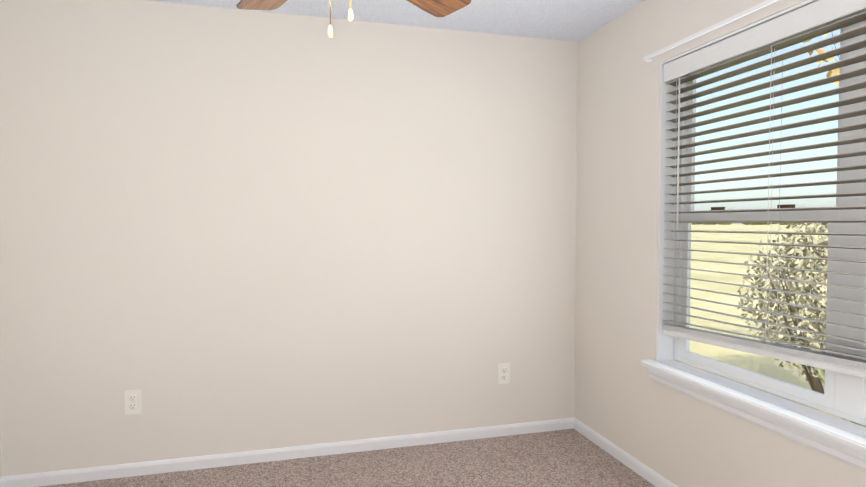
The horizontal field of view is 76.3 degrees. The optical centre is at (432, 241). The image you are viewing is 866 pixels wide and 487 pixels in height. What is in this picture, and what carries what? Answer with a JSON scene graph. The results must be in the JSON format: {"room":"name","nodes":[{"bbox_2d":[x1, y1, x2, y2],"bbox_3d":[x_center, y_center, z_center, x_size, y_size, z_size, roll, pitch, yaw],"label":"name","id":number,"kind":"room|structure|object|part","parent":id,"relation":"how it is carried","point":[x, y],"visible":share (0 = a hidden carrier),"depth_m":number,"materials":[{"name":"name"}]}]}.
{"room":"empty bedroom","nodes":[
{"label":"empty bedroom","id":0,"kind":"room"},
{"bbox_2d":[0,423,1,477],"bbox_3d":[-1.731,0.057,0.958,0.150,2.440,3.500,-1,2,-15],"label":"wall","id":1,"kind":"structure","parent":0,"point":[0,454],"depth_m":2.69,"materials":[{"name":"paint"}]},
{"bbox_2d":[0,477,3,486],"bbox_3d":[-1.653,1.243,1.020,0.012,0.066,3.500,-1,2,-15],"label":"baseboard","id":2,"kind":"structure","parent":1,"relation":"attached to","point":[1,482],"depth_m":2.69,"materials":[{"name":"white"}]},
{"bbox_2d":[0,0,577,475],"bbox_3d":[-0.626,-0.018,3.148,3.430,2.440,0.150,-1,2,-15],"label":"wall","id":3,"kind":"structure","parent":0,"point":[224,230],"depth_m":3.00,"materials":[{"name":"paint"}]},
{"bbox_2d":[125,389,141,414],"bbox_3d":[-1.548,0.828,2.844,0.078,0.126,0.009,-1,2,-15],"label":"electrical outlet","id":4,"kind":"object","parent":3,"relation":"attached to","point":[133,401],"visible":1,"depth_m":2.84,"materials":[{"name":"white plastic"}]},
{"bbox_2d":[2,418,573,486],"bbox_3d":[-0.605,1.171,3.110,3.130,0.066,0.012,-1,2,-15],"label":"baseboard","id":5,"kind":"structure","parent":3,"relation":"attached to","point":[39,479],"depth_m":3.03,"materials":[{"name":"white wood"}]},
{"bbox_2d":[498,363,509,383],"bbox_3d":[0.437,0.809,3.382,0.078,0.126,0.009,-1,2,-15],"label":"electrical outlet","id":6,"kind":"object","parent":3,"relation":"attached to","point":[503,373],"visible":1,"depth_m":3.38,"materials":[{"name":"white plastic"}]},
{"bbox_2d":[40,428,654,486],"bbox_3d":[-0.148,1.312,1.431,3.430,0.100,3.800,-1,2,-15],"label":"floor","id":7,"kind":"structure","parent":0,"point":[573,457],"depth_m":2.93,"materials":[{"name":"carpet"}]},
{"bbox_2d":[146,0,644,41],"bbox_3d":[-0.148,-1.227,1.344,3.430,0.100,3.800,-1,2,-15],"label":"ceiling","id":8,"kind":"structure","parent":0,"point":[572,20],"depth_m":2.98,"materials":[{"name":"white paint"}]},
{"bbox_2d":[236,0,470,37],"bbox_3d":[-0.318,-0.871,1.538,1.223,0.624,1.259,-1,2,-15],"label":"ceiling fan","id":9,"kind":"object","parent":8,"relation":"hanging from","point":[439,8],"visible":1,"depth_m":2.02,"materials":[{"name":"brown wood"}]},
{"bbox_3d":[-0.532,-0.871,1.890,0.160,0.006,0.462,-15,10,-35],"label":"blade","id":10,"kind":"part","parent":9,"relation":"part of","materials":[{"name":"brown wood"}]},
{"bbox_3d":[-0.280,-0.716,1.501,0.003,0.257,0.002,-1,2,-15],"label":"chain","id":11,"kind":"part","parent":9,"relation":"part of","materials":[{"name":"gold metal"}]},
{"bbox_3d":[-0.280,-0.575,1.505,0.015,0.035,0.015,-1,2,-15],"label":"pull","id":12,"kind":"part","parent":9,"relation":"part of","materials":[{"name":"beige"}]},
{"bbox_3d":[-0.231,-0.633,1.538,0.015,0.035,0.015,-1,2,-15],"label":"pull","id":13,"kind":"part","parent":9,"relation":"part of","materials":[{"name":"beige"}]},
{"bbox_3d":[-0.043,-0.871,1.896,0.160,0.006,0.462,-12,-5,35],"label":"blade","id":14,"kind":"part","parent":9,"relation":"part of","materials":[{"name":"brown wood"}]},
{"bbox_2d":[574,0,865,486],"bbox_3d":[1.435,0.028,1.816,0.150,2.440,3.500,-1,2,-15],"label":"wall","id":15,"kind":"structure","parent":0,"point":[624,402],"depth_m":2.88,"materials":[{"name":"paint"}]},
{"bbox_2d":[574,418,677,486],"bbox_3d":[1.357,1.215,1.836,0.012,0.066,3.500,-1,2,-15],"label":"baseboard","id":16,"kind":"structure","parent":15,"relation":"attached to","point":[648,474],"depth_m":3.00,"materials":[{"name":"white wood"}]},
{"bbox_2d":[644,0,778,62],"bbox_3d":[1.312,-0.870,1.823,0.065,0.017,1.903,-1,2,-15],"label":"curtain rod","id":17,"kind":"object","parent":15,"relation":"attached to","point":[723,22],"visible":1,"depth_m":2.29,"materials":[{"name":"white plastic"}]},
{"bbox_2d":[656,0,817,360],"bbox_3d":[1.391,-0.104,1.871,0.094,1.486,1.787,-1,2,-15],"label":"window frame","id":18,"kind":"structure","parent":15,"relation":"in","point":[664,347],"depth_m":2.72,"materials":[{"name":"white"}]},
{"bbox_2d":[641,359,865,453],"bbox_3d":[1.358,0.634,1.887,0.159,0.028,1.861,-1,2,-15],"label":"window sill","id":19,"kind":"structure","parent":15,"relation":"in","point":[839,431],"depth_m":2.08,"materials":[{"name":"white wood"}]},
{"bbox_2d":[649,368,865,470],"bbox_3d":[1.329,0.686,1.881,0.030,0.074,1.837,-1,2,-15],"label":"apron","id":20,"kind":"object","parent":15,"relation":"attached to","point":[844,454],"visible":0.58,"depth_m":2.08,"materials":[{"name":"white wood"}]},
{"bbox_2d":[674,8,865,425],"bbox_3d":[1.460,-0.110,1.889,0.050,1.456,1.767,-1,2,-15],"label":"window","id":21,"kind":"structure","parent":15,"relation":"in","point":[849,396],"depth_m":1.98,"materials":[{"name":"white plastic"}]},
{"bbox_2d":[711,204,794,209],"bbox_3d":[1.449,-0.129,1.886,0.022,0.014,1.306,-1,2,-15],"label":"window latch","id":22,"kind":"object","parent":21,"relation":"attached to","point":[781,206],"depth_m":2.16,"materials":[{"name":"brown metal"}]},
{"bbox_2d":[663,0,865,377],"bbox_3d":[1.384,-0.173,1.867,0.070,1.321,1.755,-1,2,-15],"label":"window blind","id":23,"kind":"object","parent":21,"relation":"attached to","point":[812,15],"visible":1,"depth_m":2.12,"materials":[{"name":"white plastic"}]},
{"bbox_3d":[1.391,0.418,1.889,0.054,0.138,1.755,-1,2,-15],"label":"rail","id":24,"kind":"part","parent":23,"relation":"part of","materials":[{"name":"white plastic"}]},
{"bbox_3d":[1.462,-0.101,1.890,0.042,1.398,1.691,-1,2,-15],"label":"window sash","id":25,"kind":"part","parent":21,"relation":"part of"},
{"label":"outside","id":26,"kind":"structure","parent":0,"visible":0},
{"bbox_2d":[691,223,827,224],"bbox_3d":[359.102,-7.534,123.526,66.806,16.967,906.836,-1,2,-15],"label":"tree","id":27,"kind":"object","parent":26,"point":[752,223],"depth_m":458.31,"materials":[{"name":"plant"}]},
{"bbox_2d":[682,224,849,420],"bbox_3d":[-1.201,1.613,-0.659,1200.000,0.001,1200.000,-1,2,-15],"label":"lawn","id":28,"kind":"structure","parent":26,"point":[742,269],"depth_m":12.96,"materials":[{"name":"yellow plant"}]},
{"bbox_2d":[737,223,828,393],"bbox_3d":[3.458,0.580,4.666,1.511,1.711,1.618,-1,2,-15],"label":"tree","id":29,"kind":"object","parent":28,"relation":"on","point":[814,377],"depth_m":4.71,"materials":[{"name":"green plant"}]},
{"bbox_2d":[798,33,839,84],"bbox_3d":[5.100,-0.676,3.638,3.192,4.293,4.241,-1,2,-15],"label":"tree","id":30,"kind":"object","parent":28,"relation":"on","point":[829,73],"depth_m":5.00,"materials":[{"name":"yellow plant"}]}
]}

